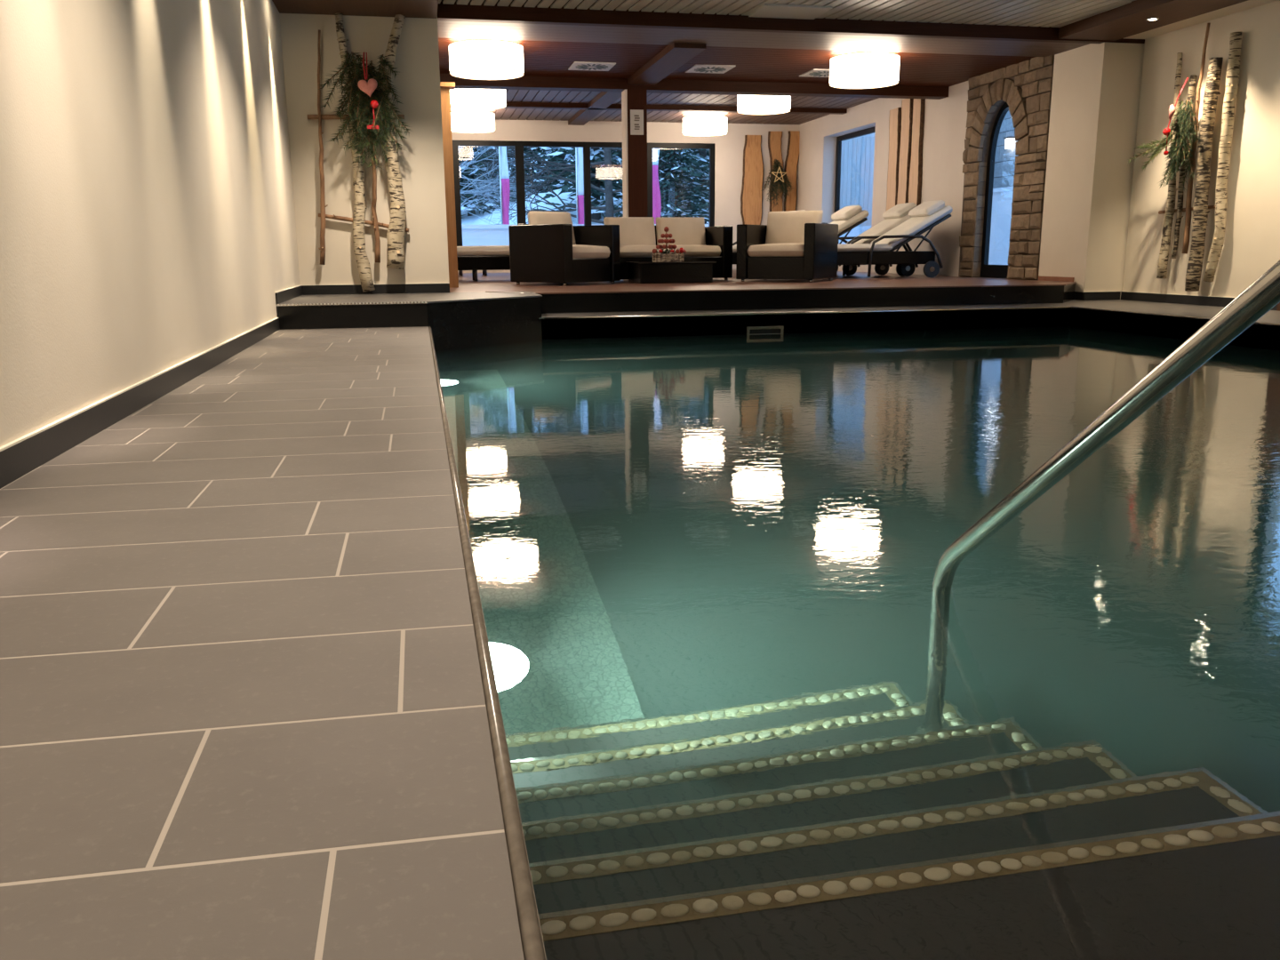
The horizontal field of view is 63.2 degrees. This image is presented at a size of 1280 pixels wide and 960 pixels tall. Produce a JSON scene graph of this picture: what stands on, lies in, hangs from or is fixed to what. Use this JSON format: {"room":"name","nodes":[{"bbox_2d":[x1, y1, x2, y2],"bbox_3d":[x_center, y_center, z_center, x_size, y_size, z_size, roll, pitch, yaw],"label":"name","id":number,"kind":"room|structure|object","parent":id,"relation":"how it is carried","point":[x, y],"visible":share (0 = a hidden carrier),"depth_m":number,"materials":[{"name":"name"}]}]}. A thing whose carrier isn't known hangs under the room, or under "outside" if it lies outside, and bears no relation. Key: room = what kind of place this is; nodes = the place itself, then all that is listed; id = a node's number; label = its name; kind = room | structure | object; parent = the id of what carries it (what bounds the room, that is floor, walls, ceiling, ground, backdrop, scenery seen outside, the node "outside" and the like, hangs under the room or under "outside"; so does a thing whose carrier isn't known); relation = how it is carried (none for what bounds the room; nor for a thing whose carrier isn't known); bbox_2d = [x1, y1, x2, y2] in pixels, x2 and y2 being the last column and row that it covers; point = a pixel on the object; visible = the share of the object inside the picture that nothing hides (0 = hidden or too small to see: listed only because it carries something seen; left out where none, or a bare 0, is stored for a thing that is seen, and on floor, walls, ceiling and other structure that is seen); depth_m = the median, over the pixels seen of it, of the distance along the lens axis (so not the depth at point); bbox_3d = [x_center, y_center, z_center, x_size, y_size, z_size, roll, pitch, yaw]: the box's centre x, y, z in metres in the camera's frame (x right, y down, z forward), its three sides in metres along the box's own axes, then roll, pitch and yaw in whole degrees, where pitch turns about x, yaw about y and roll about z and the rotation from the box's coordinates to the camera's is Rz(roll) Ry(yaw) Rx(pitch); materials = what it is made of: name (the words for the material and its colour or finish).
{"room":"spa","nodes":[
{"label":"spa","id":0,"kind":"room"},
{"bbox_2d":[0,0,300,447],"bbox_3d":[-1.931,-1.506,3.031,0.300,3.200,13.620,-3,13,-11],"label":"wall","id":1,"kind":"structure","parent":0,"point":[148,224],"depth_m":3.97,"materials":[{"name":"paint"}]},
{"bbox_2d":[0,284,302,488],"bbox_3d":[-1.757,-0.272,3.281,0.012,0.281,13.108,-3,13,-11],"label":"baseboard","id":2,"kind":"structure","parent":1,"relation":"attached to","point":[24,454],"depth_m":3.55,"materials":[{"name":"tile"}]},
{"bbox_2d":[0,326,523,959],"bbox_3d":[-1.153,0.180,2.444,1.416,0.250,12.229,-3,13,-11],"label":"deck","id":3,"kind":"object","parent":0,"point":[244,716],"visible":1,"depth_m":1.41,"materials":[{"name":"tile"}]},
{"bbox_2d":[428,326,546,959],"bbox_3d":[-0.851,-0.360,4.430,0.020,0.062,7.730,-3,13,-11],"label":"trim","id":4,"kind":"structure","parent":3,"relation":"attached to","point":[531,934],"depth_m":1.20,"materials":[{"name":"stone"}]},
{"bbox_2d":[272,0,438,18],"bbox_3d":[-1.128,-2.780,2.871,1.340,0.145,13.120,-3,13,-11],"label":"soffit","id":5,"kind":"structure","parent":0,"point":[426,9],"depth_m":8.85,"materials":[{"name":"wood"}]},
{"bbox_2d":[279,13,449,284],"bbox_3d":[-2.485,-3.046,9.499,1.345,2.680,0.220,-3,13,-11],"label":"wall","id":6,"kind":"structure","parent":0,"point":[421,167],"depth_m":9.41,"materials":[{"name":"paint"}]},
{"bbox_2d":[307,12,409,291],"bbox_3d":[-2.493,-2.904,9.313,0.893,2.401,0.167,-3,13,-11],"label":"trellis","id":7,"kind":"object","parent":6,"relation":"attached to","point":[396,228],"visible":0.8,"depth_m":9.38,"materials":[{"name":"white wood"}]},
{"bbox_2d":[318,51,410,172],"bbox_3d":[-2.409,-3.219,9.116,0.789,1.031,0.325,-1,13,-5],"label":"fir spray","id":8,"kind":"object","parent":7,"relation":"attached to","point":[372,107],"visible":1,"depth_m":9.13,"materials":[{"name":"green plant"}]},
{"bbox_2d":[301,282,449,295],"bbox_3d":[-2.445,-1.777,9.665,1.333,0.091,0.012,-3,13,-11],"label":"baseboard","id":9,"kind":"structure","parent":6,"relation":"attached to","point":[424,287],"depth_m":9.66,"materials":[{"name":"tile"}]},
{"bbox_2d":[436,1,1144,43],"bbox_3d":[1.681,-4.391,10.035,7.170,0.140,0.100,-3,13,-11],"label":"ceiling beam","id":10,"kind":"structure","parent":6,"relation":"attached to","point":[451,12],"depth_m":9.85,"materials":[{"name":"wood"}]},
{"bbox_2d":[280,291,542,303],"bbox_3d":[-1.908,-1.572,8.954,2.105,0.012,1.878,-3,13,-11],"label":"floor","id":11,"kind":"structure","parent":0,"point":[433,297],"depth_m":8.82,"materials":[{"name":"tile"}]},
{"bbox_2d":[451,119,799,272],"bbox_3d":[-1.113,-5.167,18.868,9.050,2.810,0.300,-3,13,-11],"label":"wall","id":12,"kind":"structure","parent":0,"point":[729,147],"depth_m":19.02,"materials":[{"name":"paint"}]},
{"bbox_2d":[452,140,715,246],"bbox_3d":[-0.976,-4.963,18.848,4.810,2.220,0.080,-3,13,-11],"label":"window","id":13,"kind":"structure","parent":12,"relation":"in","point":[518,146],"depth_m":18.60,"materials":[{"name":"black"}]},
{"bbox_2d":[568,91,621,125],"bbox_3d":[-0.576,-5.765,15.839,0.280,0.080,5.460,-3,13,-11],"label":"beam","id":14,"kind":"structure","parent":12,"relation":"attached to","point":[604,100],"depth_m":16.19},
{"bbox_2d":[740,135,763,224],"bbox_3d":[2.087,-5.233,19.354,0.438,2.260,0.054,-3,13,-11],"label":"plank","id":15,"kind":"object","parent":12,"relation":"attached to","point":[751,196],"visible":0.67,"depth_m":19.27,"materials":[{"name":"brown wood"}]},
{"bbox_2d":[768,131,783,211],"bbox_3d":[2.531,-5.559,19.377,0.320,1.780,0.054,-3,13,-11],"label":"plank","id":16,"kind":"object","parent":12,"relation":"attached to","point":[774,138],"visible":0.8,"depth_m":19.25,"materials":[{"name":"brown wood"}]},
{"bbox_2d":[760,158,792,208],"bbox_3d":[2.541,-5.476,19.226,0.679,0.908,0.283,-3,13,-10],"label":"wreath","id":17,"kind":"object","parent":16,"relation":"attached to","point":[780,180],"visible":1,"depth_m":19.22,"materials":[{"name":"green plant"}]},
{"bbox_2d":[784,130,799,211],"bbox_3d":[2.842,-5.581,19.439,0.305,1.790,0.054,-3,13,-11],"label":"plank","id":18,"kind":"object","parent":12,"relation":"attached to","point":[791,163],"visible":0.69,"depth_m":19.36,"materials":[{"name":"brown wood"}]},
{"bbox_2d":[450,89,878,124],"bbox_3d":[-0.470,-5.880,15.889,8.800,0.140,5.560,-3,13,-11],"label":"ceiling","id":19,"kind":"structure","parent":0,"point":[511,95],"depth_m":16.77,"materials":[{"name":"black"}]},
{"bbox_2d":[450,109,495,133],"bbox_3d":[-2.749,-5.862,16.952,0.754,0.318,0.754,-3,13,-11],"label":"lamp","id":20,"kind":"object","parent":19,"relation":"hanging from","point":[468,121],"visible":0.87,"depth_m":16.66,"materials":[{"name":"white"}]},
{"bbox_2d":[449,88,506,109],"bbox_3d":[-2.192,-5.229,14.072,0.754,0.318,0.754,-3,13,-11],"label":"lamp","id":21,"kind":"object","parent":19,"relation":"hanging from","point":[466,99],"visible":0.65,"depth_m":13.83,"materials":[{"name":"white"}]},
{"bbox_2d":[452,102,504,108],"bbox_3d":[-2.191,-5.094,14.102,0.734,0.006,0.734,-3,13,-11],"label":"diffuser","id":22,"kind":"object","parent":21,"relation":"attached to","point":[459,105],"depth_m":14.18,"materials":[{"name":"white"}]},
{"bbox_2d":[682,113,727,135],"bbox_3d":[1.108,-6.066,17.734,0.754,0.318,0.754,-3,13,-11],"label":"lamp","id":23,"kind":"object","parent":19,"relation":"hanging from","point":[702,124],"visible":1,"depth_m":17.45,"materials":[{"name":"white"}]},
{"bbox_2d":[736,95,790,114],"bbox_3d":[1.772,-5.439,14.877,0.754,0.318,0.754,-3,13,-11],"label":"lamp","id":24,"kind":"object","parent":19,"relation":"hanging from","point":[747,104],"visible":0.62,"depth_m":14.63,"materials":[{"name":"white"}]},
{"bbox_2d":[440,73,949,99],"bbox_3d":[0.077,-5.073,13.150,8.500,0.300,0.240,-3,13,-11],"label":"beam","id":25,"kind":"structure","parent":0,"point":[524,82],"depth_m":13.22,"materials":[{"name":"wood"}]},
{"bbox_2d":[438,37,1035,86],"bbox_3d":[0.376,-4.848,11.987,8.800,0.100,2.700,-3,13,-11],"label":"ceiling","id":26,"kind":"structure","parent":0,"point":[540,58],"depth_m":11.95,"materials":[{"name":"black"}]},
{"bbox_2d":[448,39,524,79],"bbox_3d":[-1.570,-4.321,10.639,0.754,0.318,0.754,-3,13,-11],"label":"lamp","id":27,"kind":"object","parent":26,"relation":"attached to","point":[473,59],"visible":1,"depth_m":10.37,"materials":[{"name":"white"}]},
{"bbox_2d":[451,68,522,78],"bbox_3d":[-1.569,-4.186,10.669,0.734,0.006,0.734,-3,13,-11],"label":"diffuser","id":28,"kind":"object","parent":27,"relation":"attached to","point":[462,73],"depth_m":10.73,"materials":[{"name":"white"}]},
{"bbox_2d":[568,61,615,71],"bbox_3d":[-0.559,-4.802,12.079,0.480,0.016,0.500,-3,13,-11],"label":"ceiling vent","id":29,"kind":"object","parent":26,"relation":"in","point":[576,65],"visible":1,"depth_m":12.02,"materials":[{"name":"white"}]},
{"bbox_2d":[627,42,706,85],"bbox_3d":[0.266,-4.737,11.857,0.340,0.080,2.450,-3,13,-11],"label":"beam","id":30,"kind":"structure","parent":26,"relation":"attached to","point":[671,58],"depth_m":11.57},
{"bbox_2d":[685,64,735,73],"bbox_3d":[0.829,-4.867,12.321,0.480,0.016,0.500,-3,13,-11],"label":"ceiling vent","id":31,"kind":"object","parent":26,"relation":"in","point":[697,68],"visible":1,"depth_m":12.27,"materials":[{"name":"white"}]},
{"bbox_2d":[829,51,899,88],"bbox_3d":[2.472,-4.534,11.460,0.754,0.318,0.754,-3,13,-11],"label":"lamp","id":32,"kind":"object","parent":26,"relation":"attached to","point":[863,69],"visible":1,"depth_m":11.19,"materials":[{"name":"white"}]},
{"bbox_2d":[830,78,897,87],"bbox_3d":[2.473,-4.400,11.489,0.734,0.006,0.734,-3,13,-11],"label":"diffuser","id":33,"kind":"object","parent":32,"relation":"attached to","point":[834,82],"depth_m":11.51,"materials":[{"name":"white"}]},
{"bbox_2d":[449,269,1075,294],"bbox_3d":[-0.131,-2.922,14.991,8.600,0.012,10.458,-3,13,-11],"label":"platform","id":34,"kind":"object","parent":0,"point":[492,282],"visible":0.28,"depth_m":11.34,"materials":[{"name":"wood"}]},
{"bbox_2d":[440,81,458,287],"bbox_3d":[-2.780,-3.043,10.817,1.770,2.070,0.220,-3,13,-11],"label":"trim","id":35,"kind":"structure","parent":34,"relation":"on","point":[445,87],"depth_m":10.91,"materials":[{"name":"brown wood"}]},
{"bbox_2d":[456,245,510,280],"bbox_3d":[-1.638,-2.876,13.767,2.000,0.450,0.640,-3,13,-11],"label":"lounger","id":36,"kind":"object","parent":34,"relation":"on","point":[474,259],"visible":0.23,"depth_m":13.37,"materials":[{"name":"wicker"}]},
{"bbox_2d":[508,210,620,285],"bbox_3d":[-0.861,-2.659,11.909,0.900,0.818,0.900,10,16,40],"label":"rattan armchair","id":37,"kind":"object","parent":34,"relation":"on","point":[547,249],"visible":1,"depth_m":11.70,"materials":[{"name":"black wicker"}]},
{"bbox_2d":[527,210,575,244],"bbox_3d":[-0.995,-2.819,11.993,0.170,0.560,0.630,-5,6,42],"label":"cushion","id":38,"kind":"object","parent":37,"relation":"on","point":[534,218],"depth_m":11.89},
{"bbox_2d":[572,244,610,258],"bbox_3d":[-0.816,-2.611,11.880,0.740,0.155,0.650,10,16,40],"label":"seat cushion","id":39,"kind":"object","parent":37,"relation":"on","point":[579,251],"depth_m":11.68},
{"bbox_2d":[627,89,647,216],"bbox_3d":[-0.055,-3.778,13.411,0.250,2.340,0.250,-3,13,-11],"label":"wooden post","id":40,"kind":"object","parent":34,"relation":"on","point":[636,99],"visible":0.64,"depth_m":13.22,"materials":[{"name":"brown wood"}]},
{"bbox_2d":[621,89,628,279],"bbox_3d":[-0.190,-3.771,13.384,0.025,2.340,0.250,-3,13,-11],"label":"trim","id":41,"kind":"structure","parent":40,"relation":"attached to","point":[624,94],"depth_m":13.26,"materials":[{"name":"paint"}]},
{"bbox_2d":[630,109,643,135],"bbox_3d":[-0.039,-4.511,13.114,0.170,0.300,0.015,-3,13,-11],"label":"sign","id":42,"kind":"object","parent":40,"relation":"attached to","point":[636,116],"visible":1,"depth_m":13.11,"materials":[{"name":"white"}]},
{"bbox_2d":[603,216,732,282],"bbox_3d":[0.250,-2.893,13.017,1.620,0.779,0.840,-4,13,-17],"label":"sofa","id":43,"kind":"object","parent":34,"relation":"on","point":[639,236],"visible":0.6,"depth_m":12.92,"materials":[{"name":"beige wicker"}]},
{"bbox_2d":[603,216,655,245],"bbox_3d":[-0.116,-3.041,13.011,0.660,0.500,0.170,-4,1,-17],"label":"cushion","id":44,"kind":"object","parent":43,"relation":"on","point":[633,230],"depth_m":12.95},
{"bbox_2d":[619,244,669,257],"bbox_3d":[-0.055,-2.832,12.866,0.670,0.150,0.680,-4,13,-17],"label":"seat cushion","id":45,"kind":"object","parent":43,"relation":"on","point":[626,251],"depth_m":12.55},
{"bbox_2d":[655,216,705,245],"bbox_3d":[0.531,-3.091,13.213,0.660,0.500,0.170,-4,1,-17],"label":"cushion","id":46,"kind":"object","parent":43,"relation":"on","point":[685,230],"depth_m":13.14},
{"bbox_2d":[667,244,721,256],"bbox_3d":[0.593,-2.882,13.068,0.670,0.150,0.680,-4,13,-17],"label":"seat cushion","id":47,"kind":"object","parent":43,"relation":"on","point":[692,250],"depth_m":12.79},
{"bbox_2d":[624,261,716,283],"bbox_3d":[0.355,-2.443,12.218,0.940,0.243,0.580,-4,13,-15],"label":"coffee table","id":48,"kind":"object","parent":34,"relation":"on","point":[639,272],"visible":1,"depth_m":11.98,"materials":[{"name":"wicker"}]},
{"bbox_2d":[652,251,684,262],"bbox_3d":[0.329,-2.598,12.105,0.366,0.110,0.213,-3,13,-11],"label":"basket","id":49,"kind":"object","parent":48,"relation":"on","point":[660,256],"depth_m":12.02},
{"bbox_2d":[652,226,686,262],"bbox_3d":[0.337,-2.738,12.074,0.420,0.395,0.232,-3,13,-11],"label":"arrangement","id":50,"kind":"object","parent":48,"relation":"on","point":[678,255],"visible":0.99,"depth_m":12.02,"materials":[{"name":"red plant"}]},
{"bbox_2d":[278,283,1075,329],"bbox_3d":[0.013,-2.566,14.372,8.600,0.418,11.850,-3,13,-11],"label":"platform riser","id":51,"kind":"object","parent":34,"relation":"attached to","point":[487,311],"visible":0.25,"depth_m":9.83,"materials":[{"name":"black tile"}]},
{"bbox_2d":[736,210,838,282],"bbox_3d":[1.757,-2.783,12.371,0.960,0.818,0.860,6,14,28],"label":"rattan armchair","id":52,"kind":"object","parent":34,"relation":"on","point":[796,244],"visible":1,"depth_m":12.18,"materials":[{"name":"black wicker"}]},
{"bbox_2d":[746,242,803,256],"bbox_3d":[1.729,-2.730,12.328,0.710,0.155,0.700,6,14,28],"label":"seat cushion","id":53,"kind":"object","parent":52,"relation":"on","point":[753,249],"depth_m":12.06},
{"bbox_2d":[765,210,823,244],"bbox_3d":[1.829,-2.948,12.476,0.690,0.560,0.170,6,2,28],"label":"cushion","id":54,"kind":"object","parent":52,"relation":"on","point":[781,227],"depth_m":12.42,"materials":[{"name":"fabric"}]},
{"bbox_2d":[732,205,868,275],"bbox_3d":[2.157,-3.422,14.879,2.106,0.976,0.738,-3,13,-11],"label":"sun lounger","id":55,"kind":"object","parent":34,"relation":"on","point":[847,218],"visible":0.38,"depth_m":14.72,"materials":[{"name":"fabric"}]},
{"bbox_2d":[831,205,862,220],"bbox_3d":[2.965,-3.845,14.960,0.300,0.110,0.520,-31,17,-4],"label":"pillow","id":56,"kind":"object","parent":55,"relation":"on","point":[852,212],"depth_m":14.74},
{"bbox_2d":[829,209,868,233],"bbox_3d":[2.759,-3.604,14.968,0.980,0.110,0.600,-31,17,-4],"label":"cushion","id":57,"kind":"object","parent":55,"relation":"on","point":[845,224],"depth_m":14.72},
{"bbox_2d":[838,202,916,276],"bbox_3d":[2.757,-3.281,14.223,2.106,0.976,0.738,-3,13,-11],"label":"sun lounger","id":58,"kind":"object","parent":34,"relation":"on","point":[897,214],"visible":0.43,"depth_m":14.13,"materials":[{"name":"fabric"}]},
{"bbox_2d":[846,213,911,244],"bbox_3d":[3.360,-3.464,14.312,0.980,0.110,0.600,-31,17,-4],"label":"cushion","id":59,"kind":"object","parent":58,"relation":"on","point":[890,222],"depth_m":14.11,"materials":[{"name":"fabric"}]},
{"bbox_2d":[882,202,916,218],"bbox_3d":[3.566,-3.705,14.303,0.300,0.110,0.520,-31,17,-4],"label":"pillow","id":60,"kind":"object","parent":58,"relation":"on","point":[900,211],"depth_m":14.12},
{"bbox_2d":[837,200,952,277],"bbox_3d":[2.939,-3.128,13.521,2.106,0.976,0.738,-3,13,-11],"label":"sun lounger","id":61,"kind":"object","parent":34,"relation":"on","point":[926,215],"visible":0.84,"depth_m":13.35,"materials":[{"name":"fabric"}]},
{"bbox_2d":[870,205,952,247],"bbox_3d":[3.541,-3.310,13.611,0.980,0.110,0.600,-31,17,-4],"label":"cushion","id":62,"kind":"object","parent":61,"relation":"on","point":[918,224],"depth_m":13.36,"materials":[{"name":"fabric"}]},
{"bbox_2d":[908,200,944,216],"bbox_3d":[3.747,-3.551,13.602,0.300,0.110,0.520,-31,17,-4],"label":"pillow","id":63,"kind":"object","parent":61,"relation":"on","point":[936,208],"depth_m":13.39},
{"bbox_2d":[437,20,1089,56],"bbox_3d":[1.510,-4.514,10.515,7.200,0.115,0.941,-3,13,-11],"label":"ceiling strip","id":64,"kind":"object","parent":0,"point":[445,28],"visible":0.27,"depth_m":10.50,"materials":[{"name":"black"}]},
{"bbox_2d":[438,0,1135,27],"bbox_3d":[3.774,-3.095,3.840,9.513,0.015,13.162,-3,13,-11],"label":"ceiling slats","id":65,"kind":"structure","parent":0,"point":[1052,13],"depth_m":9.55,"materials":[{"name":"wood"}]},
{"bbox_2d":[748,3,832,19],"bbox_3d":[1.391,-4.348,9.658,0.650,0.018,0.480,-3,13,-11],"label":"ceiling panel","id":66,"kind":"object","parent":65,"relation":"attached to","point":[766,10],"visible":1,"depth_m":9.62,"materials":[{"name":"grey"}]},
{"bbox_2d":[431,308,1279,350],"bbox_3d":[2.153,0.194,5.646,6.324,1.688,8.830,-3,13,-11],"label":"pool edge","id":67,"kind":"object","parent":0,"point":[480,334],"visible":0.08,"depth_m":9.18,"materials":[{"name":"tile"}]},
{"bbox_2d":[434,326,1279,959],"bbox_3d":[2.072,0.201,5.588,6.130,1.320,8.534,-3,13,-11],"label":"pool water","id":68,"kind":"object","parent":67,"relation":"on","point":[746,716],"visible":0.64,"depth_m":2.06,"materials":[{"name":"liquid"}]},
{"bbox_3d":[0.341,1.031,1.973,1.197,1.268,1.940,-3,13,-11],"label":"steps","id":69,"kind":"structure","parent":67,"relation":"on","visible":0},
{"bbox_2d":[932,259,1279,586],"bbox_3d":[0.854,0.342,1.673,0.090,1.895,1.606,-3,13,-11],"label":"handrail","id":70,"kind":"object","parent":69,"relation":"on","point":[1262,295],"visible":0.62,"depth_m":1.72,"materials":[{"name":"silver metal"}]},
{"bbox_2d":[796,80,968,276],"bbox_3d":[3.720,-4.723,16.691,0.300,2.810,6.530,-3,13,-11],"label":"wall","id":71,"kind":"structure","parent":0,"point":[945,119],"depth_m":15.48,"materials":[{"name":"paint"}]},
{"bbox_2d":[502,101,847,114],"bbox_3d":[-0.697,-5.884,16.378,8.350,0.080,0.170,-3,13,-11],"label":"beam","id":72,"kind":"structure","parent":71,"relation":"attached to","point":[509,105],"depth_m":16.54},
{"bbox_2d":[834,126,875,244],"bbox_3d":[3.698,-4.747,17.398,0.060,2.110,2.140,-3,13,-11],"label":"window","id":73,"kind":"structure","parent":71,"relation":"in","point":[872,130],"depth_m":18.18,"materials":[{"name":"black"}]},
{"bbox_2d":[885,107,901,211],"bbox_3d":[3.781,-4.681,15.503,0.054,1.620,0.370,-3,13,-11],"label":"plank","id":74,"kind":"object","parent":71,"relation":"attached to","point":[895,115],"visible":0.84,"depth_m":15.44,"materials":[{"name":"brown wood"}]},
{"bbox_2d":[896,98,913,204],"bbox_3d":[3.856,-4.648,15.142,0.054,1.710,0.356,-3,13,-11],"label":"plank","id":75,"kind":"object","parent":71,"relation":"attached to","point":[907,104],"visible":0.83,"depth_m":15.07,"materials":[{"name":"brown wood"}]},
{"bbox_2d":[908,98,925,206],"bbox_3d":[3.930,-4.563,14.803,0.054,1.690,0.338,-3,13,-11],"label":"plank","id":76,"kind":"object","parent":71,"relation":"attached to","point":[916,171],"visible":0.8,"depth_m":14.73,"materials":[{"name":"brown wood"}]},
{"bbox_2d":[538,299,1279,349],"bbox_3d":[3.047,-0.713,6.324,6.550,0.250,9.900,-3,13,-11],"label":"ledge","id":77,"kind":"object","parent":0,"point":[1272,316],"visible":0.37,"depth_m":9.61,"materials":[{"name":"tile"}]},
{"bbox_2d":[543,306,1279,326],"bbox_3d":[2.549,-0.646,5.501,5.141,0.017,8.543,-3,13,-11],"label":"trim","id":78,"kind":"structure","parent":77,"relation":"attached to","point":[1078,308],"depth_m":9.43,"materials":[{"name":"silver metal"}]},
{"bbox_2d":[992,110,1016,188],"bbox_3d":[7.044,-6.183,19.767,0.320,4.759,7.500,-3,13,-11],"label":"window pane","id":79,"kind":"structure","parent":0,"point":[1004,160],"depth_m":19.68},
{"bbox_2d":[958,55,1054,279],"bbox_3d":[4.460,-3.719,12.661,0.255,2.580,1.900,-3,13,-11],"label":"stone archway","id":80,"kind":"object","parent":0,"point":[1026,86],"depth_m":12.28,"materials":[{"name":"stone"}]},
{"bbox_2d":[980,102,1013,278],"bbox_3d":[4.476,-3.579,12.811,0.120,2.140,0.900,-3,13,-11],"label":"door","id":81,"kind":"structure","parent":80,"relation":"in","point":[996,271],"depth_m":13.13,"materials":[{"name":"black"}]},
{"bbox_2d":[1038,42,1144,299],"bbox_3d":[5.042,-3.414,11.399,0.750,2.900,0.880,-3,13,-11],"label":"wall","id":82,"kind":"structure","parent":0,"point":[1096,89],"depth_m":11.10,"materials":[{"name":"paint"}]},
{"bbox_2d":[1058,0,1247,40],"bbox_3d":[5.889,-3.161,4.293,0.640,0.125,13.120,-3,13,-11],"label":"soffit","id":83,"kind":"structure","parent":0,"point":[1128,20],"depth_m":9.67,"materials":[{"name":"wood"}]},
{"bbox_2d":[1122,0,1279,296],"bbox_3d":[6.702,-1.976,4.728,0.300,2.950,13.120,-3,13,-11],"label":"wall","id":84,"kind":"structure","parent":0,"point":[1251,247],"depth_m":9.77,"materials":[{"name":"paint"}]},
{"bbox_2d":[1073,290,1277,310],"bbox_3d":[5.175,-1.804,10.380,0.462,0.094,2.520,-3,13,-11],"label":"baseboard","id":85,"kind":"structure","parent":84,"relation":"attached to","point":[1139,296],"depth_m":10.71,"materials":[{"name":"tile"}]},
{"bbox_2d":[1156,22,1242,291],"bbox_3d":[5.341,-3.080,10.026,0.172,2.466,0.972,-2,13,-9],"label":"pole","id":86,"kind":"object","parent":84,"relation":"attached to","point":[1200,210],"visible":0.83,"depth_m":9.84,"materials":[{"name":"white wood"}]},
{"bbox_2d":[1127,77,1201,191],"bbox_3d":[5.120,-3.329,10.109,0.449,1.074,0.778,-12,17,-41],"label":"fir spray","id":87,"kind":"object","parent":86,"relation":"attached to","point":[1179,152],"visible":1,"depth_m":10.02,"materials":[{"name":"green plant"}]},
{"bbox_2d":[1124,0,1278,39],"bbox_3d":[6.373,-3.199,4.389,0.350,0.100,13.120,-3,13,-11],"label":"trim","id":88,"kind":"structure","parent":84,"relation":"attached to","point":[1250,4],"depth_m":9.74,"materials":[{"name":"paint"}]},
{"label":"outside","id":89,"kind":"structure","parent":0,"visible":0},
{"bbox_3d":[17.109,-1.631,10.426,22.200,0.350,25.600,-3,13,-11],"label":"ground","id":90,"kind":"structure","parent":89,"visible":0},
{"bbox_2d":[988,186,1013,264],"bbox_3d":[6.310,-3.739,16.014,0.180,1.620,5.600,-3,13,-11],"label":"window","id":91,"kind":"structure","parent":90,"relation":"on","point":[1001,215],"depth_m":17.25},
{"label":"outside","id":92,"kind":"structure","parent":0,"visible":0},
{"bbox_2d":[460,147,708,224],"bbox_3d":[-0.479,-11.800,39.567,48.000,7.275,41.600,-3,13,-11],"label":"snow","id":93,"kind":"object","parent":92,"point":[467,220],"visible":0.02,"depth_m":28.46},
{"bbox_2d":[457,145,535,224],"bbox_3d":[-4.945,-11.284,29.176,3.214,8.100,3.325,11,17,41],"label":"conifer tree","id":94,"kind":"object","parent":93,"relation":"on","point":[462,151],"visible":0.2,"depth_m":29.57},
{"bbox_2d":[498,146,509,224],"bbox_3d":[-2.945,-6.160,22.705,0.212,3.400,0.064,-3,13,-11],"label":"banner flag","id":95,"kind":"object","parent":93,"relation":"on","point":[504,176],"visible":0.61,"depth_m":22.64,"materials":[{"name":"purple fabric"}]},
{"bbox_2d":[458,145,567,201],"bbox_3d":[-4.424,-14.149,33.863,4.278,10.422,4.135,-12,17,-43],"label":"conifer tree","id":96,"kind":"object","parent":93,"relation":"on","point":[524,149],"visible":0.07,"depth_m":34.48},
{"bbox_2d":[575,147,583,223],"bbox_3d":[-1.286,-6.155,22.852,0.238,3.300,0.064,-3,13,-11],"label":"banner flag","id":97,"kind":"object","parent":93,"relation":"on","point":[579,151],"visible":0.54,"depth_m":22.78,"materials":[{"name":"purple fabric"}]},
{"bbox_2d":[462,145,697,224],"bbox_3d":[-1.486,-6.988,24.742,5.527,4.390,3.380,-6,14,-23],"label":"bare tree","id":98,"kind":"object","parent":93,"relation":"on","point":[610,212],"visible":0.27,"depth_m":24.57,"materials":[{"name":"plant"}]},
{"bbox_2d":[461,224,708,246],"bbox_3d":[-3.305,-4.638,21.626,14.600,1.300,0.350,-3,13,-11],"label":"wall","id":99,"kind":"structure","parent":93,"relation":"on","point":[472,235],"depth_m":21.43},
{"bbox_2d":[525,146,662,219],"bbox_3d":[-1.236,-10.960,26.048,3.690,9.299,3.818,11,17,41],"label":"conifer tree","id":100,"kind":"object","parent":93,"relation":"on","point":[596,200],"visible":0.14,"depth_m":26.56,"materials":[{"name":"plant"}]},
{"bbox_2d":[652,148,661,223],"bbox_3d":[0.311,-6.156,22.567,0.289,3.400,0.064,-3,13,-11],"label":"banner flag","id":101,"kind":"object","parent":93,"relation":"on","point":[656,193],"visible":0.3,"depth_m":22.53,"materials":[{"name":"purple fabric"}]},
{"bbox_2d":[615,148,709,223],"bbox_3d":[0.796,-7.993,24.778,3.870,6.776,3.648,-5,13,-20],"label":"conifer tree","id":102,"kind":"object","parent":93,"relation":"on","point":[673,208],"visible":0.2,"depth_m":24.74,"materials":[{"name":"plant"}]},
{"bbox_2d":[660,148,709,223],"bbox_3d":[1.682,-10.512,27.263,3.394,8.553,3.511,-5,13,-19],"label":"conifer tree","id":103,"kind":"object","parent":93,"relation":"on","point":[706,155],"visible":0.07,"depth_m":27.70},
{"bbox_2d":[840,132,875,226],"bbox_3d":[4.738,-6.496,23.597,0.120,3.750,10.100,-3,13,-11],"label":"fence","id":104,"kind":"object","parent":93,"relation":"on","point":[857,158],"visible":0.06,"depth_m":22.88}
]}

